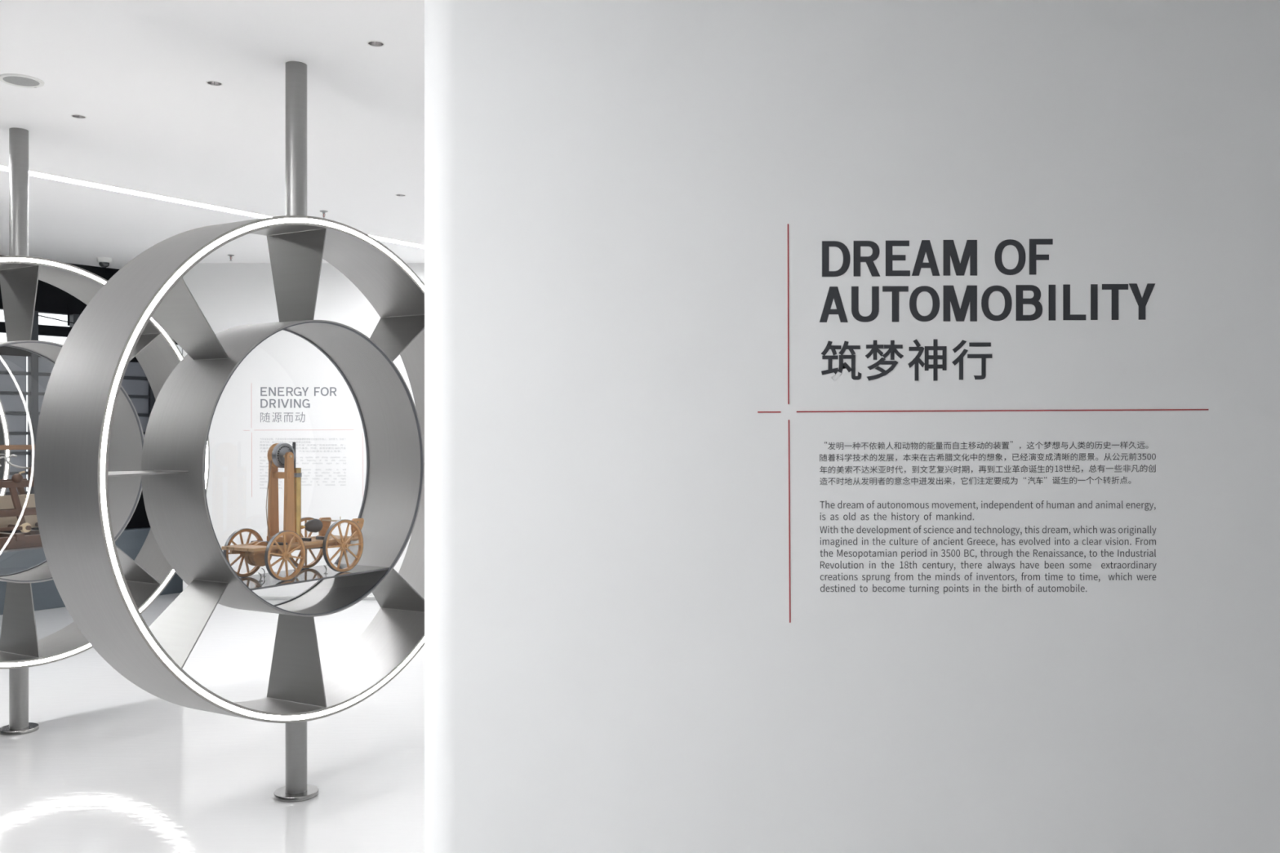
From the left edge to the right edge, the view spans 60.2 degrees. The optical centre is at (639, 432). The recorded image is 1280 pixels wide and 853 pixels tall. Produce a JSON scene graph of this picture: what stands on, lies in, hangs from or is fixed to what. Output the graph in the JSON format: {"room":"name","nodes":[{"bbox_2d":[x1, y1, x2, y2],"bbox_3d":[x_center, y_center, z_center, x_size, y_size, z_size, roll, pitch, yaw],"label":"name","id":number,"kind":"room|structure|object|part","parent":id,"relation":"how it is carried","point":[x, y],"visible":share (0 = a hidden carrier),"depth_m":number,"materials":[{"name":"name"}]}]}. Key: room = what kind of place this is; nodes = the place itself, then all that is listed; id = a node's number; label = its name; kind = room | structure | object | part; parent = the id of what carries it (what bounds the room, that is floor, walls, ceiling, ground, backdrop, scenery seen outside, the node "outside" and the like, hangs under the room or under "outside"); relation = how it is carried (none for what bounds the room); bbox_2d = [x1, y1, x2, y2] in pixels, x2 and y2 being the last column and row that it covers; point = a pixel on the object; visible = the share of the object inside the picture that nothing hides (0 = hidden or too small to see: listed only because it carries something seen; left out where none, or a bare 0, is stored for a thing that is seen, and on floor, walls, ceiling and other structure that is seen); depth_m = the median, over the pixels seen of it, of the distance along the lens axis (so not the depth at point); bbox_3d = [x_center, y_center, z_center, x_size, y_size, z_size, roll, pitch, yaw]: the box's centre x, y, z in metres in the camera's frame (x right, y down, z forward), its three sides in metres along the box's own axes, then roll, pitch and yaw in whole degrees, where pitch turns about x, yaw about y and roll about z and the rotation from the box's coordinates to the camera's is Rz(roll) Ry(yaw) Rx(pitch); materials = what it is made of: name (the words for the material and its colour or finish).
{"room":"museum","nodes":[
{"label":"museum","id":0,"kind":"room"},
{"bbox_2d":[176,344,182,353],"bbox_3d":[-2.900,-0.011,13.100,6.000,3.200,0.200,0,0,0],"label":"wall","id":1,"kind":"structure","parent":0,"point":[178,345],"depth_m":13.00,"materials":[{"name":"white paint"}]},
{"bbox_2d":[0,254,182,533],"bbox_3d":[-7.313,-0.021,8.020,0.167,3.220,13.000,0,0,37],"label":"window","id":2,"kind":"structure","parent":1,"relation":"in","point":[50,299],"depth_m":10.27,"materials":[{"name":"black"}]},
{"bbox_3d":[-5.778,-0.638,10.115,0.030,0.156,0.296,0,0,37],"label":"pane","id":3,"kind":"part","parent":2,"relation":"part of","materials":[{"name":"grey"}]},
{"bbox_3d":[-5.778,-0.455,10.115,0.030,0.156,0.296,0,0,37],"label":"pane","id":4,"kind":"part","parent":2,"relation":"part of","materials":[{"name":"grey"}]},
{"bbox_3d":[-5.778,-0.271,10.115,0.030,0.156,0.296,0,0,37],"label":"pane","id":5,"kind":"part","parent":2,"relation":"part of","materials":[{"name":"grey"}]},
{"bbox_3d":[-5.778,-0.086,10.115,0.030,0.156,0.296,0,0,37],"label":"pane","id":6,"kind":"part","parent":2,"relation":"part of","materials":[{"name":"grey"}]},
{"bbox_3d":[-5.778,0.466,10.115,0.030,0.156,0.296,0,0,37],"label":"pane","id":7,"kind":"part","parent":2,"relation":"part of","materials":[{"name":"grey"}]},
{"bbox_3d":[-5.778,0.098,10.115,0.030,0.156,0.296,0,0,37],"label":"pane","id":8,"kind":"part","parent":2,"relation":"part of","materials":[{"name":"grey"}]},
{"bbox_3d":[-5.769,0.557,10.118,0.060,0.028,3.490,0,0,37],"label":"rail","id":9,"kind":"part","parent":2,"relation":"part of","materials":[{"name":"grey"}]},
{"bbox_3d":[-5.778,0.281,10.115,0.030,0.156,0.296,0,0,37],"label":"pane","id":10,"kind":"part","parent":2,"relation":"part of","materials":[{"name":"grey"}]},
{"bbox_3d":[-5.769,0.373,10.118,0.060,0.028,3.490,0,0,37],"label":"rail","id":11,"kind":"part","parent":2,"relation":"part of","materials":[{"name":"grey"}]},
{"bbox_3d":[-5.769,0.190,10.118,0.060,0.028,3.490,0,0,37],"label":"rail","id":12,"kind":"part","parent":2,"relation":"part of","materials":[{"name":"grey metal"}]},
{"bbox_3d":[-5.539,-0.271,10.433,0.030,0.156,0.323,0,0,37],"label":"pane","id":13,"kind":"part","parent":2,"relation":"part of","materials":[{"name":"grey"}]},
{"bbox_3d":[-5.539,-0.455,10.433,0.030,0.156,0.323,0,0,37],"label":"pane","id":14,"kind":"part","parent":2,"relation":"part of","materials":[{"name":"grey glass"}]},
{"bbox_3d":[-5.539,-0.638,10.433,0.030,0.156,0.323,0,0,37],"label":"pane","id":15,"kind":"part","parent":2,"relation":"part of","materials":[{"name":"grey"}]},
{"bbox_3d":[-5.437,-1.054,10.394,0.010,0.075,0.451,0,0,37],"label":"tie rod","id":16,"kind":"part","parent":2,"relation":"part of","materials":[{"name":"white"}]},
{"bbox_3d":[-7.324,-0.751,8.028,0.060,0.090,13.000,0,0,37],"label":"black rail","id":17,"kind":"part","parent":2,"relation":"part of","materials":[{"name":"black"}]},
{"bbox_3d":[-5.769,-0.546,10.118,0.060,0.028,3.490,0,0,37],"label":"rail","id":18,"kind":"part","parent":2,"relation":"part of","materials":[{"name":"grey metal"}]},
{"bbox_3d":[-5.769,-0.362,10.118,0.060,0.028,3.490,0,0,37],"label":"rail","id":19,"kind":"part","parent":2,"relation":"part of","materials":[{"name":"grey metal"}]},
{"bbox_3d":[-7.324,1.079,8.028,0.060,1.020,13.000,0,0,37],"label":"panel","id":20,"kind":"part","parent":2,"relation":"part of","materials":[{"name":"black"}]},
{"bbox_3d":[-5.769,-0.178,10.118,0.060,0.028,3.490,0,0,37],"label":"rail","id":21,"kind":"part","parent":2,"relation":"part of","materials":[{"name":"grey metal"}]},
{"bbox_3d":[-5.769,0.005,10.118,0.060,0.028,3.490,0,0,37],"label":"rail","id":22,"kind":"part","parent":2,"relation":"part of","materials":[{"name":"grey metal"}]},
{"bbox_3d":[-7.324,-0.959,8.028,0.060,0.095,13.000,0,0,37],"label":"black rail","id":23,"kind":"part","parent":2,"relation":"part of","materials":[{"name":"black"}]},
{"bbox_3d":[-5.077,-0.455,11.049,0.030,0.156,0.323,0,0,37],"label":"pane","id":24,"kind":"part","parent":2,"relation":"part of","materials":[{"name":"grey"}]},
{"bbox_3d":[-5.077,-0.638,11.049,0.030,0.156,0.323,0,0,37],"label":"pane","id":25,"kind":"part","parent":2,"relation":"part of","materials":[{"name":"grey"}]},
{"bbox_3d":[-5.077,-0.271,11.049,0.030,0.156,0.323,0,0,37],"label":"pane","id":26,"kind":"part","parent":2,"relation":"part of","materials":[{"name":"grey"}]},
{"bbox_3d":[-5.077,-0.086,11.049,0.030,0.156,0.323,0,0,37],"label":"pane","id":27,"kind":"part","parent":2,"relation":"part of","materials":[{"name":"grey"}]},
{"bbox_2d":[0,0,424,269],"bbox_3d":[-2.186,-1.621,4.350,18.028,0.020,17.700,0,0,0],"label":"ceiling","id":28,"kind":"structure","parent":0,"point":[138,71],"depth_m":5.60,"materials":[{"name":"white paint"}]},
{"bbox_2d":[0,73,44,88],"bbox_3d":[-2.828,-1.607,5.050,0.187,0.009,0.187,0,0,0],"label":"ceiling speaker","id":29,"kind":"object","parent":28,"relation":"attached to","point":[13,79],"visible":1,"depth_m":5.04,"materials":[{"name":"white plastic"}]},
{"bbox_2d":[2,75,39,85],"bbox_3d":[-2.828,-1.606,5.050,0.147,0.004,0.147,0,0,35],"label":"grille","id":30,"kind":"object","parent":29,"relation":"attached to","point":[10,80],"depth_m":5.04,"materials":[{"name":"grey metal"}]},
{"bbox_2d":[71,114,86,119],"bbox_3d":[-2.860,-1.639,5.630,0.073,0.058,0.073,0,0,0],"label":"recessed light","id":31,"kind":"object","parent":28,"relation":"in","point":[76,116],"visible":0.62,"depth_m":5.65,"materials":[{"name":"black metal"}]},
{"bbox_2d":[96,257,111,267],"bbox_3d":[-4.946,-1.567,10.200,0.128,0.088,0.128,0,0,0],"label":"dome camera","id":32,"kind":"object","parent":28,"relation":"attached to","point":[104,262],"visible":1,"depth_m":10.16,"materials":[{"name":"white plastic"}]},
{"bbox_2d":[0,165,424,248],"bbox_3d":[-3.582,-1.637,7.163,0.118,0.043,7.000,0,0,35],"label":"ceiling light line","id":33,"kind":"object","parent":28,"relation":"attached to","point":[6,168],"visible":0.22,"depth_m":7.61,"materials":[{"name":"white plastic"}]},
{"bbox_2d":[205,80,222,85],"bbox_3d":[-1.962,-1.639,5.094,0.073,0.058,0.073,0,0,0],"label":"recessed light","id":34,"kind":"object","parent":28,"relation":"in","point":[209,82],"visible":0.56,"depth_m":5.12,"materials":[{"name":"black"}]},
{"bbox_2d":[319,210,328,218],"bbox_3d":[-2.300,-1.585,8.037,0.060,0.054,0.060,0,0,0],"label":"sprinkler","id":35,"kind":"object","parent":28,"relation":"attached to","point":[322,211],"visible":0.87,"depth_m":8.03,"materials":[{"name":"silver metal"}]},
{"bbox_2d":[366,40,384,47],"bbox_3d":[-1.094,-1.639,4.575,0.073,0.058,0.073,0,0,0],"label":"recessed light","id":36,"kind":"object","parent":28,"relation":"in","point":[373,43],"visible":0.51,"depth_m":4.60,"materials":[{"name":"white plastic"}]},
{"bbox_2d":[395,194,405,196],"bbox_3d":[-1.624,-1.639,7.496,0.073,0.058,0.073,0,0,0],"label":"recessed light","id":37,"kind":"object","parent":28,"relation":"in","point":[398,195],"visible":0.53,"depth_m":7.52,"materials":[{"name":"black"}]},
{"bbox_2d":[0,592,424,852],"bbox_3d":[-3.900,1.639,4.350,18.200,0.100,17.700,0,0,0],"label":"floor","id":38,"kind":"structure","parent":0,"point":[111,765],"depth_m":5.29,"materials":[{"name":"white tile"}]},
{"bbox_2d":[0,399,10,495],"bbox_3d":[-5.115,-0.011,6.929,0.373,3.200,2.139,0,0,30],"label":"display","id":39,"kind":"object","parent":38,"relation":"on","point":[4,432],"visible":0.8,"depth_m":7.74,"materials":[{"name":"metal"}]},
{"bbox_2d":[0,527,182,614],"bbox_3d":[-7.312,1.258,7.394,0.120,0.660,13.200,0,0,37],"label":"display platform","id":40,"kind":"structure","parent":38,"relation":"on","point":[46,595],"depth_m":9.92,"materials":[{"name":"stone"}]},
{"bbox_2d":[0,127,209,735],"bbox_3d":[-3.307,-0.011,5.883,0.373,3.200,2.139,0,0,30],"label":"display","id":41,"kind":"object","parent":38,"relation":"on","point":[146,576],"visible":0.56,"depth_m":5.98,"materials":[{"name":"metal"}]},
{"bbox_3d":[-3.307,1.578,5.883,0.188,0.021,0.188,0,0,30],"label":"plate","id":42,"kind":"part","parent":41,"relation":"part of","materials":[{"name":"metal"}]},
{"bbox_2d":[0,444,42,550],"bbox_3d":[-3.317,0.334,5.866,0.300,0.540,0.600,0,0,30],"label":"model","id":43,"kind":"object","parent":41,"relation":"on","point":[17,512],"visible":0.55,"depth_m":5.82},
{"bbox_3d":[-3.284,0.498,5.680,0.020,0.020,0.230,0,0,30],"label":"long rod","id":44,"kind":"part","parent":43,"relation":"part of","materials":[{"name":"brown wood"}]},
{"bbox_3d":[-3.316,0.142,5.827,0.010,0.056,0.058,0,0,30],"label":"curved arm","id":45,"kind":"part","parent":43,"relation":"part of","materials":[{"name":"silver metal"}]},
{"bbox_3d":[-3.433,0.269,5.863,0.022,0.036,0.360,0,0,30],"label":"rail","id":46,"kind":"part","parent":43,"relation":"part of","materials":[{"name":"brown wood"}]},
{"bbox_3d":[-3.260,0.269,5.764,0.022,0.036,0.360,0,0,30],"label":"rail","id":47,"kind":"part","parent":43,"relation":"part of","materials":[{"name":"brown wood"}]},
{"bbox_3d":[-3.248,0.238,5.763,0.052,0.052,0.052,0,0,30],"label":"knob","id":48,"kind":"part","parent":43,"relation":"part of","materials":[{"name":"brown wood"}]},
{"bbox_3d":[-3.283,0.162,5.885,0.012,0.072,0.213,0,0,30],"label":"curved arm","id":49,"kind":"part","parent":43,"relation":"part of","materials":[{"name":"silver metal"}]},
{"bbox_3d":[-3.334,0.079,5.875,0.022,0.026,0.600,0,0,30],"label":"rail","id":50,"kind":"part","parent":43,"relation":"part of","materials":[{"name":"brown wood"}]},
{"bbox_2d":[0,546,43,552],"bbox_3d":[-3.307,0.608,5.883,0.332,0.008,0.862,0,0,30],"label":"shelf","id":51,"kind":"object","parent":41,"relation":"attached to","point":[37,547],"depth_m":5.73,"materials":[{"name":"grey"}]},
{"bbox_2d":[33,61,424,802],"bbox_3d":[-1.505,-0.011,4.837,0.373,3.200,2.139,0,0,30],"label":"display","id":52,"kind":"object","parent":38,"relation":"on","point":[71,473],"visible":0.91,"depth_m":4.44,"materials":[{"name":"metal"}]},
{"bbox_2d":[221,442,364,581],"bbox_3d":[-1.514,0.332,4.861,0.297,0.582,0.643,0,0,30],"label":"cart","id":53,"kind":"object","parent":52,"relation":"on","point":[259,553],"visible":0.98,"depth_m":4.76,"materials":[{"name":"brown wood"}]},
{"bbox_3d":[-1.581,0.498,4.875,0.014,0.016,0.550,0,0,30],"label":"rail","id":54,"kind":"part","parent":53,"relation":"part of","materials":[{"name":"brown wood"}]},
{"bbox_3d":[-1.583,0.311,4.717,0.008,0.386,0.030,0,0,41],"label":"cord","id":55,"kind":"part","parent":53,"relation":"part of","materials":[{"name":"brown fabric"}]},
{"bbox_3d":[-1.588,0.285,4.783,0.016,0.406,0.052,0,0,30],"label":"post","id":56,"kind":"part","parent":53,"relation":"part of","materials":[{"name":"brown wood"}]},
{"bbox_3d":[-1.503,0.285,4.735,0.016,0.406,0.052,0,0,30],"label":"post","id":57,"kind":"part","parent":53,"relation":"part of","materials":[{"name":"brown wood"}]},
{"bbox_3d":[-1.512,0.153,4.825,0.006,0.225,0.015,0,0,30],"label":"rack rod","id":58,"kind":"part","parent":53,"relation":"part of","materials":[{"name":"grey metal"}]},
{"bbox_3d":[-1.464,0.498,4.808,0.014,0.016,0.550,0,0,30],"label":"rail","id":59,"kind":"part","parent":53,"relation":"part of","materials":[{"name":"brown wood"}]},
{"bbox_3d":[-1.456,0.415,4.923,0.062,0.062,0.093,0,0,30],"label":"bulb","id":60,"kind":"part","parent":53,"relation":"part of","materials":[{"name":"leather"}]},
{"bbox_3d":[-1.385,0.406,5.078,0.202,0.012,0.007,0,0,13],"label":"handle rod","id":61,"kind":"part","parent":53,"relation":"part of","materials":[{"name":"beige wood"}]},
{"bbox_3d":[-1.505,1.578,4.837,0.188,0.021,0.188,0,0,30],"label":"plate","id":62,"kind":"part","parent":52,"relation":"part of","materials":[{"name":"metal"}]},
{"bbox_2d":[239,563,389,590],"bbox_3d":[-1.505,0.627,4.837,0.332,0.008,0.818,0,0,30],"label":"shelf","id":63,"kind":"object","parent":52,"relation":"attached to","point":[314,573],"depth_m":4.86,"materials":[{"name":"grey"}]},
{"bbox_2d":[182,262,424,595],"bbox_3d":[0.427,-0.011,10.600,9.545,3.200,0.200,0,0,0],"label":"wall","id":64,"kind":"structure","parent":0,"point":[228,295],"depth_m":10.50,"materials":[{"name":"white paint"}]},
{"bbox_2d":[260,412,305,422],"bbox_3d":[-3.396,-0.148,10.499,0.424,0.098,0.001,0,0,0],"label":"lettering","id":65,"kind":"object","parent":64,"relation":"attached to","point":[302,415],"depth_m":10.50,"materials":[{"name":"grey paint"}]},
{"bbox_2d":[260,386,336,408],"bbox_3d":[-3.244,-0.334,10.499,0.724,0.196,0.001,0,0,0],"label":"lettering","id":66,"kind":"object","parent":64,"relation":"attached to","point":[261,388],"depth_m":10.50,"materials":[{"name":"grey paint"}]},
{"bbox_2d":[259,438,346,452],"bbox_3d":[-3.203,0.120,10.499,0.819,0.135,0.001,0,0,0],"label":"paragraph","id":67,"kind":"object","parent":64,"relation":"attached to","point":[260,438],"visible":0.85,"depth_m":10.50,"materials":[{"name":"grey paint"}]},
{"bbox_2d":[259,456,346,488],"bbox_3d":[-3.203,0.381,10.499,0.819,0.312,0.001,0,0,0],"label":"paragraph","id":68,"kind":"object","parent":64,"relation":"attached to","point":[264,456],"visible":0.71,"depth_m":10.50,"materials":[{"name":"grey paint"}]},
{"bbox_2d":[251,429,354,497],"bbox_3d":[-3.243,0.071,10.499,1.049,1.083,0.001,0,0,0],"label":"cross","id":69,"kind":"object","parent":64,"relation":"attached to","point":[309,429],"visible":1,"depth_m":10.50,"materials":[{"name":"red paint"}]},
{"bbox_2d":[258,595,376,599],"bbox_3d":[0.430,1.569,10.485,9.540,0.038,0.030,0,0,0],"label":"baseboard","id":70,"kind":"structure","parent":64,"relation":"attached to","point":[264,597],"depth_m":10.47,"materials":[{"name":"silver metal"}]},
{"bbox_2d":[362,432,363,497],"bbox_3d":[-2.634,0.071,10.499,0.005,1.083,0.001,0,0,0],"label":"cross","id":71,"kind":"object","parent":64,"relation":"attached to","point":[362,433],"visible":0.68,"depth_m":10.50,"materials":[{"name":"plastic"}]},
{"bbox_2d":[424,0,1279,852],"bbox_3d":[2.337,-0.011,2.770,5.727,3.200,0.300,0,0,0],"label":"wall","id":72,"kind":"structure","parent":0,"point":[615,662],"depth_m":2.62,"materials":[{"name":"paint"}]},
{"bbox_2d":[821,338,991,380],"bbox_3d":[0.632,-0.172,2.619,0.406,0.099,0.001,0,0,0],"label":"lettering","id":73,"kind":"object","parent":72,"relation":"attached to","point":[892,348],"depth_m":2.62,"materials":[{"name":"paint"}]},
{"bbox_2d":[757,223,1208,622],"bbox_3d":[0.813,-0.022,2.619,1.069,0.946,0.001,0,0,0],"label":"cross","id":74,"kind":"object","parent":72,"relation":"attached to","point":[788,224],"visible":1,"depth_m":2.62,"materials":[{"name":"paint"}]},
{"bbox_2d":[819,239,1155,322],"bbox_3d":[0.824,-0.360,2.619,0.797,0.198,0.001,0,0,0],"label":"lettering","id":75,"kind":"object","parent":72,"relation":"attached to","point":[970,251],"depth_m":2.62,"materials":[{"name":"black paint"}]},
{"bbox_2d":[819,440,1155,484],"bbox_3d":[0.824,0.072,2.619,0.797,0.104,0.001,0,0,0],"label":"paragraph","id":76,"kind":"object","parent":72,"relation":"attached to","point":[1005,446],"visible":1,"depth_m":2.62,"materials":[{"name":"black paint"}]},
{"bbox_2d":[819,500,1156,594],"bbox_3d":[0.825,0.272,2.619,0.798,0.222,0.001,0,0,0],"label":"paragraph","id":77,"kind":"object","parent":72,"relation":"attached to","point":[873,503],"visible":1,"depth_m":2.62,"materials":[{"name":"grey paint"}]}
]}

